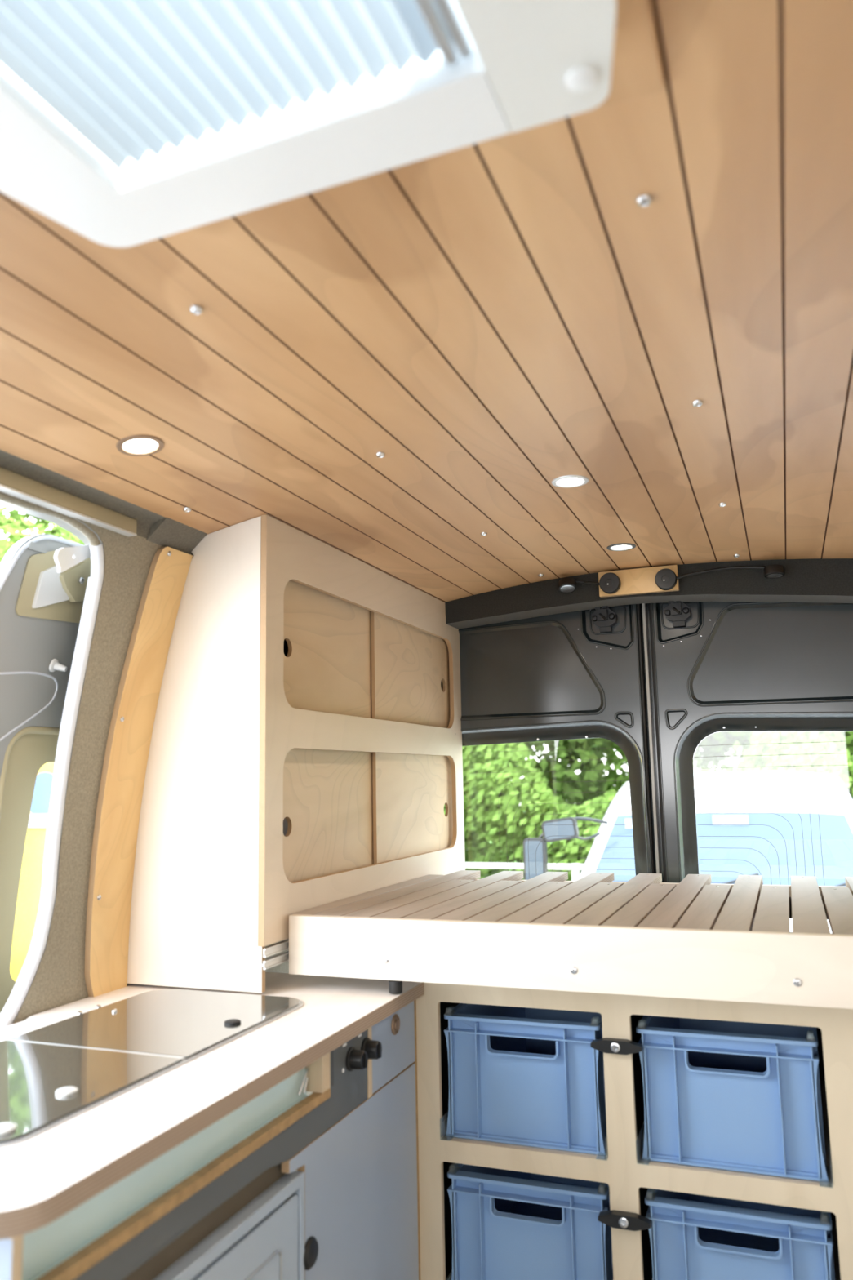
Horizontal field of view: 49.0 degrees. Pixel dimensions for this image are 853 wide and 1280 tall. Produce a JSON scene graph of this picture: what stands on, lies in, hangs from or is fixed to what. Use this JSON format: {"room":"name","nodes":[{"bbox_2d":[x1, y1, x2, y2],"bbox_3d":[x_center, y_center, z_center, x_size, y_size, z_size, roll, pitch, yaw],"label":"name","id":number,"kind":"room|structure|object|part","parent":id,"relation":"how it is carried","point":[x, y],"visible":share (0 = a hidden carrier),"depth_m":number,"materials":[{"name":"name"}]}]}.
{"room":"vehicle interior","nodes":[
{"label":"vehicle interior","id":0,"kind":"room"},
{"bbox_2d":[0,500,313,1170],"bbox_3d":[-0.799,0.505,0.978,0.244,1.880,3.870,-4,-9,21],"label":"wall","id":1,"kind":"structure","parent":0,"point":[59,980],"depth_m":1.64,"materials":[{"name":"beige fabric"}]},
{"bbox_2d":[0,491,104,1028],"bbox_3d":[-0.804,0.374,1.033,0.154,1.296,1.194,-4,-9,21],"label":"trim","id":2,"kind":"structure","parent":1,"relation":"attached to","point":[10,1011],"depth_m":1.60,"materials":[{"name":"white rubber"}]},
{"bbox_2d":[0,466,137,1013],"bbox_3d":[-0.871,0.603,0.927,0.276,1.814,3.650,-4,-9,21],"label":"sliding door","id":3,"kind":"structure","parent":1,"relation":"in","point":[44,577],"depth_m":1.64,"materials":[{"name":"grey paint"}]},
{"bbox_3d":[-0.513,0.774,2.027,0.149,1.785,1.315,-4,-9,21],"label":"door panel","id":4,"kind":"part","parent":3,"relation":"part of","materials":[{"name":"grey paint"}]},
{"bbox_3d":[-0.972,-0.362,0.490,0.024,0.030,2.518,-4,-9,21],"label":"door rail","id":5,"kind":"part","parent":3,"relation":"part of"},
{"bbox_3d":[-0.600,-0.145,1.612,0.020,0.070,0.103,-5,-9,27],"label":"roller arm","id":6,"kind":"part","parent":3,"relation":"part of","materials":[{"name":"white plastic"}]},
{"bbox_2d":[0,449,164,538],"bbox_3d":[-0.942,-0.373,0.548,0.059,0.065,2.742,-4,-9,21],"label":"trim","id":7,"kind":"structure","parent":1,"relation":"attached to","point":[145,518],"depth_m":1.51,"materials":[{"name":"beige fabric"}]},
{"bbox_2d":[84,546,192,996],"bbox_3d":[-0.530,0.233,1.725,0.140,0.807,0.110,-4,-9,21],"label":"strip","id":8,"kind":"object","parent":1,"relation":"attached to","point":[119,802],"visible":1,"depth_m":1.72,"materials":[{"name":"brown wood"}]},
{"bbox_2d":[146,517,207,554],"bbox_3d":[-0.478,-0.202,1.758,0.073,0.065,0.126,-4,-9,21],"label":"trim","id":9,"kind":"structure","parent":1,"relation":"attached to","point":[166,531],"depth_m":1.74,"materials":[{"name":"beige fabric"}]},
{"bbox_2d":[127,514,465,992],"bbox_3d":[-0.235,0.274,2.268,0.304,0.865,1.114,-4,-9,21],"label":"upper cabinet","id":10,"kind":"object","parent":1,"relation":"attached to","point":[277,786],"visible":0.93,"depth_m":1.79,"materials":[{"name":"brown wood"}]},
{"bbox_3d":[-0.434,0.203,1.759,0.299,0.864,0.012,-4,-9,21],"label":"panel","id":11,"kind":"part","parent":10,"relation":"part of","materials":[{"name":"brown wood"}]},
{"bbox_3d":[-0.221,0.033,2.029,0.009,0.290,0.545,-4,-9,21],"label":"sliding door","id":12,"kind":"part","parent":10,"relation":"part of","materials":[{"name":"brown wood"}]},
{"bbox_3d":[-0.214,0.360,1.981,0.009,0.290,0.545,-4,-9,21],"label":"sliding door","id":13,"kind":"part","parent":10,"relation":"part of","materials":[{"name":"brown wood"}]},
{"bbox_3d":[-0.100,0.225,2.223,0.012,0.786,1.114,-4,-9,21],"label":"panel","id":14,"kind":"part","parent":10,"relation":"part of","materials":[{"name":"brown wood"}]},
{"bbox_3d":[-0.032,0.097,2.483,0.009,0.290,0.536,-4,-9,21],"label":"sliding door","id":15,"kind":"part","parent":10,"relation":"part of","materials":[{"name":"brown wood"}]},
{"bbox_3d":[-0.026,0.424,2.435,0.009,0.290,0.536,-4,-9,21],"label":"sliding door","id":16,"kind":"part","parent":10,"relation":"part of","materials":[{"name":"brown wood"}]},
{"bbox_2d":[598,564,679,597],"bbox_3d":[0.563,-0.156,2.485,0.207,0.067,0.018,-4,-9,21],"label":"block","id":17,"kind":"object","parent":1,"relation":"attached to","point":[637,580],"visible":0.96,"depth_m":2.48,"materials":[{"name":"brown wood"}]},
{"bbox_2d":[558,572,621,594],"bbox_3d":[0.437,-0.147,2.513,0.168,0.055,0.051,-4,-9,21],"label":"reading lamp","id":18,"kind":"object","parent":17,"relation":"attached to","point":[610,583],"visible":1,"depth_m":2.49,"materials":[{"name":"black plastic"}]},
{"bbox_2d":[444,557,852,629],"bbox_3d":[0.582,-0.123,2.542,1.440,0.184,0.110,-4,-9,21],"label":"trim","id":19,"kind":"structure","parent":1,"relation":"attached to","point":[821,580],"depth_m":2.45,"materials":[{"name":"black plastic"}]},
{"bbox_2d":[654,564,784,590],"bbox_3d":[0.748,-0.167,2.396,0.317,0.055,0.050,-4,-9,21],"label":"reading lamp","id":20,"kind":"object","parent":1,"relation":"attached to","point":[665,579],"visible":1,"depth_m":2.42,"materials":[{"name":"black plastic"}]},
{"bbox_2d":[0,0,852,602],"bbox_3d":[-0.057,-0.417,0.844,1.800,0.124,3.910,-4,-9,21],"label":"ceiling","id":21,"kind":"structure","parent":0,"point":[500,318],"depth_m":1.15,"materials":[{"name":"brown wood"}]},
{"bbox_2d":[115,434,164,456],"bbox_3d":[-0.429,-0.291,1.400,0.068,0.014,0.069,-4,-9,21],"label":"recessed light","id":22,"kind":"object","parent":21,"relation":"in","point":[141,445],"visible":1,"depth_m":1.40,"materials":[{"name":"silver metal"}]},
{"bbox_2d":[123,439,157,453],"bbox_3d":[-0.429,-0.291,1.400,0.048,0.009,0.049,-4,-9,21],"label":"diffuser","id":23,"kind":"object","parent":22,"relation":"attached to","point":[130,446],"depth_m":1.40,"materials":[{"name":"white plastic"}]},
{"bbox_2d":[182,507,191,511],"bbox_3d":[-0.427,-0.232,1.668,0.016,0.006,0.016,-4,-9,21],"label":"screw","id":24,"kind":"object","parent":21,"relation":"attached to","point":[185,509],"visible":1,"depth_m":1.66,"materials":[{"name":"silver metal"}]},
{"bbox_2d":[189,305,203,315],"bbox_3d":[-0.263,-0.376,1.068,0.016,0.006,0.016,-4,-9,21],"label":"screw","id":25,"kind":"object","parent":21,"relation":"attached to","point":[194,309],"visible":1,"depth_m":1.06,"materials":[{"name":"silver metal"}]},
{"bbox_2d":[0,0,616,247],"bbox_3d":[-0.178,-0.463,0.524,0.515,0.132,0.552,-4,-9,21],"label":"rooflight","id":26,"kind":"object","parent":21,"relation":"attached to","point":[124,123],"visible":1,"depth_m":0.67,"materials":[{"name":"white plastic"}]},
{"bbox_2d":[0,0,438,170],"bbox_3d":[-0.181,-0.422,0.539,0.292,0.009,0.374,-4,-9,21],"label":"blind","id":27,"kind":"object","parent":26,"relation":"hanging from","point":[131,85],"depth_m":0.66,"materials":[{"name":"fabric"}]},
{"bbox_3d":[-0.225,-0.430,0.538,0.415,0.060,0.552,-4,-9,21],"label":"frame","id":28,"kind":"part","parent":26,"relation":"part of","materials":[{"name":"white plastic"}]},
{"bbox_3d":[-0.041,-0.430,0.478,0.019,0.020,0.358,-4,-9,21],"label":"blind rail","id":29,"kind":"part","parent":26,"relation":"part of","materials":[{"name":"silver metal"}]},
{"bbox_2d":[375,452,385,457],"bbox_3d":[-0.077,-0.307,1.554,0.016,0.006,0.016,-4,-9,21],"label":"screw","id":30,"kind":"object","parent":21,"relation":"attached to","point":[380,455],"visible":1,"depth_m":1.55,"materials":[{"name":"silver metal"}]},
{"bbox_2d":[480,532,487,536],"bbox_3d":[0.127,-0.234,2.072,0.016,0.006,0.016,-4,-9,21],"label":"screw","id":31,"kind":"object","parent":21,"relation":"attached to","point":[482,534],"visible":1,"depth_m":2.07,"materials":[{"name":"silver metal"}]},
{"bbox_2d":[551,475,588,487],"bbox_3d":[0.269,-0.296,1.750,0.069,0.004,0.069,-4,-9,21],"label":"recessed light","id":32,"kind":"object","parent":21,"relation":"in","point":[567,481],"visible":1,"depth_m":1.75,"materials":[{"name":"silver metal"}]},
{"bbox_2d":[556,478,583,485],"bbox_3d":[0.269,-0.297,1.750,0.049,0.002,0.049,-4,-9,21],"label":"diffuser","id":33,"kind":"object","parent":32,"relation":"attached to","point":[560,482],"depth_m":1.75,"materials":[{"name":"white plastic"}]},
{"bbox_2d":[606,542,635,551],"bbox_3d":[0.471,-0.224,2.261,0.069,0.004,0.069,-4,-9,21],"label":"recessed light","id":34,"kind":"object","parent":21,"relation":"in","point":[623,546],"visible":1,"depth_m":2.26,"materials":[{"name":"grey plastic"}]},
{"bbox_2d":[611,545,631,549],"bbox_3d":[0.471,-0.225,2.261,0.049,0.002,0.049,-4,-9,21],"label":"diffuser","id":35,"kind":"object","parent":34,"relation":"attached to","point":[613,547],"depth_m":2.26,"materials":[{"name":"white plastic"}]},
{"bbox_2d":[635,193,652,206],"bbox_3d":[0.206,-0.416,0.886,0.016,0.006,0.016,-4,-9,21],"label":"screw","id":36,"kind":"object","parent":21,"relation":"attached to","point":[644,199],"visible":1,"depth_m":0.88,"materials":[{"name":"silver metal"}]},
{"bbox_2d":[692,400,702,406],"bbox_3d":[0.398,-0.347,1.373,0.016,0.006,0.016,-4,-9,21],"label":"screw","id":37,"kind":"object","parent":21,"relation":"attached to","point":[697,402],"visible":1,"depth_m":1.37,"materials":[{"name":"silver metal"}]},
{"bbox_2d":[718,502,726,506],"bbox_3d":[0.600,-0.274,1.894,0.016,0.006,0.016,-4,-9,21],"label":"screw","id":38,"kind":"object","parent":21,"relation":"attached to","point":[721,504],"visible":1,"depth_m":1.89,"materials":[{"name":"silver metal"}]},
{"bbox_3d":[-0.029,1.417,0.551,1.740,0.040,3.870,-4,-9,21],"label":"floor","id":39,"kind":"structure","parent":0,"visible":0},
{"bbox_2d":[0,1000,420,1279],"bbox_3d":[-0.414,1.057,1.297,0.503,0.906,0.980,-4,-9,21],"label":"base cabinet","id":40,"kind":"object","parent":39,"relation":"on","point":[354,1141],"visible":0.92,"depth_m":1.31,"materials":[{"name":"grey laminate"}]},
{"bbox_3d":[-0.586,0.994,0.850,0.499,0.906,0.013,-4,-9,21],"label":"panel","id":41,"kind":"part","parent":40,"relation":"part of","materials":[{"name":"grey laminate"}]},
{"bbox_3d":[-0.283,0.604,1.114,0.018,0.068,0.588,-4,-9,21],"label":"niche panel","id":42,"kind":"part","parent":40,"relation":"part of","materials":[{"name":"teal plastic"}]},
{"bbox_2d":[0,972,423,1239],"bbox_3d":[-0.430,0.596,1.358,0.529,0.023,0.996,-4,-9,21],"label":"countertop","id":43,"kind":"structure","parent":40,"relation":"on","point":[44,1176],"depth_m":1.13,"materials":[{"name":"laminate"}]},
{"bbox_2d":[0,989,303,1147],"bbox_3d":[-0.468,0.576,1.328,0.328,0.010,0.693,-4,-9,21],"label":"lid","id":44,"kind":"object","parent":43,"relation":"on","point":[51,1075],"visible":1,"depth_m":1.31,"materials":[{"name":"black glass"}]},
{"bbox_3d":[-0.529,0.554,1.161,0.308,0.004,0.323,-4,-9,21],"label":"glass panel","id":45,"kind":"part","parent":44,"relation":"part of","materials":[{"name":"grey"}]},
{"bbox_3d":[-0.406,0.599,1.480,0.308,0.004,0.350,-4,-9,21],"label":"glass panel","id":46,"kind":"part","parent":44,"relation":"part of","materials":[{"name":"grey"}]},
{"bbox_2d":[154,1170,304,1279],"bbox_3d":[-0.472,1.073,1.107,0.471,0.700,0.501,-4,-9,21],"label":"fridge","id":47,"kind":"object","parent":40,"relation":"in","point":[264,1240],"visible":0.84,"depth_m":1.20,"materials":[{"name":"silver metal"}]},
{"bbox_3d":[-0.261,1.051,1.032,0.017,0.642,0.460,-4,-9,21],"label":"door","id":48,"kind":"part","parent":47,"relation":"part of","materials":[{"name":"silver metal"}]},
{"bbox_3d":[-0.172,0.641,1.399,0.050,0.060,0.025,-4,-9,21],"label":"niche post","id":49,"kind":"part","parent":40,"relation":"part of","materials":[{"name":"beige wood"}]},
{"bbox_3d":[-0.103,1.102,1.440,0.013,0.728,0.466,-4,-9,21],"label":"panel","id":50,"kind":"part","parent":40,"relation":"part of","materials":[{"name":"grey laminate"}]},
{"bbox_2d":[332,1029,382,1085],"bbox_3d":[-0.104,0.650,1.467,0.030,0.058,0.132,-4,-9,21],"label":"stove control knobs","id":51,"kind":"object","parent":40,"relation":"attached to","point":[353,1055],"visible":0.99,"depth_m":1.45,"materials":[{"name":"grey plastic"}]},
{"bbox_3d":[-0.108,0.655,1.460,0.024,0.035,0.035,-4,-9,21],"label":"knob","id":52,"kind":"part","parent":51,"relation":"part of","materials":[{"name":"black plastic"}]},
{"bbox_3d":[-0.088,0.663,1.512,0.024,0.035,0.035,-4,-9,21],"label":"knob","id":53,"kind":"part","parent":51,"relation":"part of","materials":[{"name":"black plastic"}]},
{"bbox_3d":[-0.062,0.700,1.629,0.013,0.114,0.190,-4,-9,21],"label":"lock panel","id":54,"kind":"part","parent":40,"relation":"part of","materials":[{"name":"grey laminate"}]},
{"bbox_2d":[416,933,852,1279],"bbox_3d":[0.591,1.081,1.744,1.076,0.952,0.612,-4,-9,21],"label":"storage shelf","id":55,"kind":"object","parent":39,"relation":"on","point":[628,1176],"visible":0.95,"depth_m":1.58,"materials":[{"name":"brown wood"}]},
{"bbox_2d":[444,1003,607,1155],"bbox_3d":[0.264,0.818,1.913,0.290,0.221,0.540,-4,-9,21],"label":"crate","id":56,"kind":"object","parent":55,"relation":"on","point":[519,1076],"visible":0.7,"depth_m":1.68,"materials":[{"name":"blue plastic"}]},
{"bbox_3d":[0.172,0.731,1.683,0.135,0.035,0.014,-4,-9,21],"label":"handle frame","id":57,"kind":"part","parent":56,"relation":"part of","materials":[{"name":"blue plastic"}]},
{"bbox_2d":[447,1163,613,1279],"bbox_3d":[0.269,1.088,1.872,0.290,0.221,0.540,-4,-9,21],"label":"crate","id":58,"kind":"object","parent":55,"relation":"in","point":[507,1224],"visible":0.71,"depth_m":1.65,"materials":[{"name":"blue plastic"}]},
{"bbox_3d":[0.177,1.002,1.642,0.135,0.035,0.014,-4,-9,21],"label":"handle frame","id":59,"kind":"part","parent":58,"relation":"part of","materials":[{"name":"blue plastic"}]},
{"bbox_2d":[288,870,852,1008],"bbox_3d":[0.410,0.585,1.915,1.101,0.126,0.872,-4,-9,21],"label":"bed","id":60,"kind":"object","parent":55,"relation":"on","point":[695,937],"visible":1,"depth_m":1.59,"materials":[{"name":"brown wood"}]},
{"bbox_2d":[635,1015,828,1182],"bbox_3d":[0.593,0.792,1.789,0.290,0.221,0.540,-4,-9,21],"label":"crate","id":61,"kind":"object","parent":55,"relation":"on","point":[731,1095],"visible":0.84,"depth_m":1.56,"materials":[{"name":"blue plastic"}]},
{"bbox_3d":[0.501,0.705,1.559,0.135,0.035,0.014,-4,-9,21],"label":"handle frame","id":62,"kind":"part","parent":61,"relation":"part of","materials":[{"name":"blue plastic"}]},
{"bbox_2d":[644,1188,835,1279],"bbox_3d":[0.598,1.062,1.749,0.290,0.221,0.540,-4,-9,21],"label":"crate","id":63,"kind":"object","parent":55,"relation":"in","point":[693,1237],"visible":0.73,"depth_m":1.53,"materials":[{"name":"blue plastic"}]},
{"bbox_3d":[0.506,0.976,1.519,0.135,0.035,0.014,-4,-9,21],"label":"handle frame","id":64,"kind":"part","parent":63,"relation":"part of","materials":[{"name":"blue plastic"}]},
{"bbox_3d":[0.650,0.470,2.564,1.750,1.400,0.010,-4,-9,21],"label":"wall","id":65,"kind":"structure","parent":0,"visible":0},
{"bbox_2d":[440,604,652,875],"bbox_3d":[0.257,0.486,2.657,0.748,1.310,0.096,-4,-9,21],"label":"door","id":66,"kind":"structure","parent":65,"relation":"in","point":[573,675],"depth_m":2.65,"materials":[{"name":"black paint"}]},
{"bbox_2d":[470,747,635,881],"bbox_3d":[0.298,0.582,2.655,0.583,0.620,0.005,-4,-9,21],"label":"window","id":67,"kind":"structure","parent":66,"relation":"attached to","point":[613,748],"depth_m":2.64,"materials":[{"name":"clear glass"}]},
{"bbox_2d":[636,603,666,882],"bbox_3d":[0.624,0.462,2.537,0.053,1.310,0.046,-4,-9,21],"label":"door seal","id":68,"kind":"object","parent":65,"relation":"attached to","point":[651,733],"depth_m":2.56,"materials":[{"name":"black rubber"}]},
{"bbox_2d":[651,600,852,883],"bbox_3d":[0.992,0.431,2.381,0.759,1.310,0.096,-4,-9,21],"label":"door","id":69,"kind":"structure","parent":65,"relation":"in","point":[720,666],"depth_m":2.48,"materials":[{"name":"black paint"}]},
{"bbox_2d":[693,741,848,930],"bbox_3d":[0.988,0.529,2.396,0.570,0.620,0.005,-4,-9,21],"label":"window","id":70,"kind":"structure","parent":69,"relation":"attached to","point":[833,741],"depth_m":2.45,"materials":[{"name":"clear glass"}]},
{"label":"outside","id":71,"kind":"structure","parent":0,"visible":0},
{"bbox_3d":[3.612,3.334,8.947,120.000,0.100,100.000,-4,-9,21],"label":"ground","id":72,"kind":"structure","parent":71,"visible":0},
{"bbox_2d":[9,762,54,982],"bbox_3d":[-1.629,1.893,7.244,1.610,2.448,2.870,-4,-9,21],"label":"van","id":73,"kind":"object","parent":72,"relation":"on","point":[31,875],"visible":0.05,"depth_m":6.16,"materials":[{"name":"paint"}]},
{"bbox_2d":[522,771,852,933],"bbox_3d":[2.015,1.928,6.464,2.212,2.008,3.700,-4,-9,21],"label":"van","id":74,"kind":"object","parent":72,"relation":"on","point":[743,795],"visible":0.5,"depth_m":5.78,"materials":[{"name":"white paint"}]},
{"bbox_2d":[524,840,543,879],"bbox_3d":[0.690,1.419,5.986,0.115,0.260,0.003,-4,-9,21],"label":"mirror glass","id":75,"kind":"object","parent":74,"relation":"attached to","point":[531,870],"depth_m":5.99,"materials":[{"name":"blue"}]},
{"bbox_2d":[522,837,547,879],"bbox_3d":[0.702,1.423,6.016,0.145,0.290,0.060,-4,-9,21],"label":"mirror","id":76,"kind":"object","parent":74,"relation":"attached to","point":[531,870],"depth_m":5.99,"materials":[{"name":"blue mirror"}]},
{"bbox_2d":[543,819,574,839],"bbox_3d":[0.845,1.209,5.955,0.197,0.125,0.003,-4,-9,21],"label":"mirror glass","id":77,"kind":"object","parent":74,"relation":"attached to","point":[559,829],"depth_m":5.95,"materials":[{"name":"blue"}]},
{"bbox_2d":[541,817,578,842],"bbox_3d":[0.856,1.213,5.985,0.228,0.156,0.060,-4,-9,21],"label":"mirror","id":78,"kind":"object","parent":74,"relation":"attached to","point":[560,829],"depth_m":5.95,"materials":[{"name":"blue mirror"}]},
{"bbox_3d":[0.934,1.235,6.030,0.474,0.185,0.042,-3,-9,11],"label":"mirror arm","id":79,"kind":"part","parent":74,"relation":"part of","materials":[{"name":"black plastic"}]},
{"bbox_3d":[1.024,1.266,6.023,0.204,0.048,0.021,0,-9,-10],"label":"mirror arm","id":80,"kind":"part","parent":74,"relation":"part of","materials":[{"name":"black plastic"}]},
{"bbox_3d":[12.219,6.385,31.250,120.000,0.100,51.800,-4,-9,21],"label":"verge","id":81,"kind":"object","parent":72,"relation":"on","visible":0},
{"bbox_2d":[0,505,84,562],"bbox_3d":[-4.904,0.412,12.449,4.021,7.057,3.371,1,-9,-12],"label":"leafy tree","id":82,"kind":"object","parent":81,"relation":"on","point":[15,522],"visible":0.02,"depth_m":11.88,"materials":[{"name":"green plant"}]},
{"bbox_2d":[462,742,557,874],"bbox_3d":[0.087,0.590,13.213,3.218,6.737,3.839,-6,-10,32],"label":"leafy tree","id":83,"kind":"object","parent":81,"relation":"on","point":[527,744],"visible":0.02,"depth_m":13.03,"materials":[{"name":"green plant"}]},
{"bbox_2d":[465,862,584,880],"bbox_3d":[2.855,2.598,8.505,15.000,1.055,0.090,-4,-9,21],"label":"rail fence","id":84,"kind":"object","parent":81,"relation":"on","point":[575,875],"visible":0.05,"depth_m":9.26,"materials":[{"name":"white paint"}]},
{"bbox_3d":[2.836,2.098,8.556,15.000,0.050,0.040,-4,-9,21],"label":"rail","id":85,"kind":"part","parent":84,"relation":"part of","materials":[{"name":"white paint"}]},
{"bbox_3d":[1.461,2.707,9.050,0.060,1.055,0.050,-4,-9,21],"label":"post","id":86,"kind":"part","parent":84,"relation":"part of","materials":[{"name":"white paint"}]},
{"bbox_2d":[522,739,628,879],"bbox_3d":[2.866,1.259,16.256,3.572,6.696,3.796,6,-11,-39],"label":"leafy tree","id":87,"kind":"object","parent":81,"relation":"on","point":[599,748],"visible":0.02,"depth_m":14.90,"materials":[{"name":"green plant"}]},
{"bbox_2d":[496,731,764,870],"bbox_3d":[2.793,0.695,12.459,3.796,6.696,3.572,2,-9,-19],"label":"leafy tree","id":88,"kind":"object","parent":81,"relation":"on","point":[553,767],"visible":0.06,"depth_m":12.41,"materials":[{"name":"green plant"}]},
{"bbox_2d":[444,731,852,880],"bbox_3d":[3.521,1.957,9.695,13.592,2.787,1.192,-4,-9,21],"label":"hedge","id":89,"kind":"object","parent":81,"relation":"on","point":[476,821],"visible":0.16,"depth_m":10.42,"materials":[{"name":"green plant"}]},
{"bbox_2d":[693,731,829,773],"bbox_3d":[5.599,0.942,15.214,3.656,6.416,3.065,-7,-10,34],"label":"leafy tree","id":90,"kind":"object","parent":81,"relation":"on","point":[715,751],"visible":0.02,"depth_m":14.98,"materials":[{"name":"green plant"}]},
{"bbox_2d":[724,731,852,797],"bbox_3d":[5.282,0.348,11.187,3.656,6.416,3.065,5,-10,-34],"label":"leafy tree","id":91,"kind":"object","parent":81,"relation":"on","point":[846,737],"visible":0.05,"depth_m":10.68,"materials":[{"name":"green plant"}]}
]}

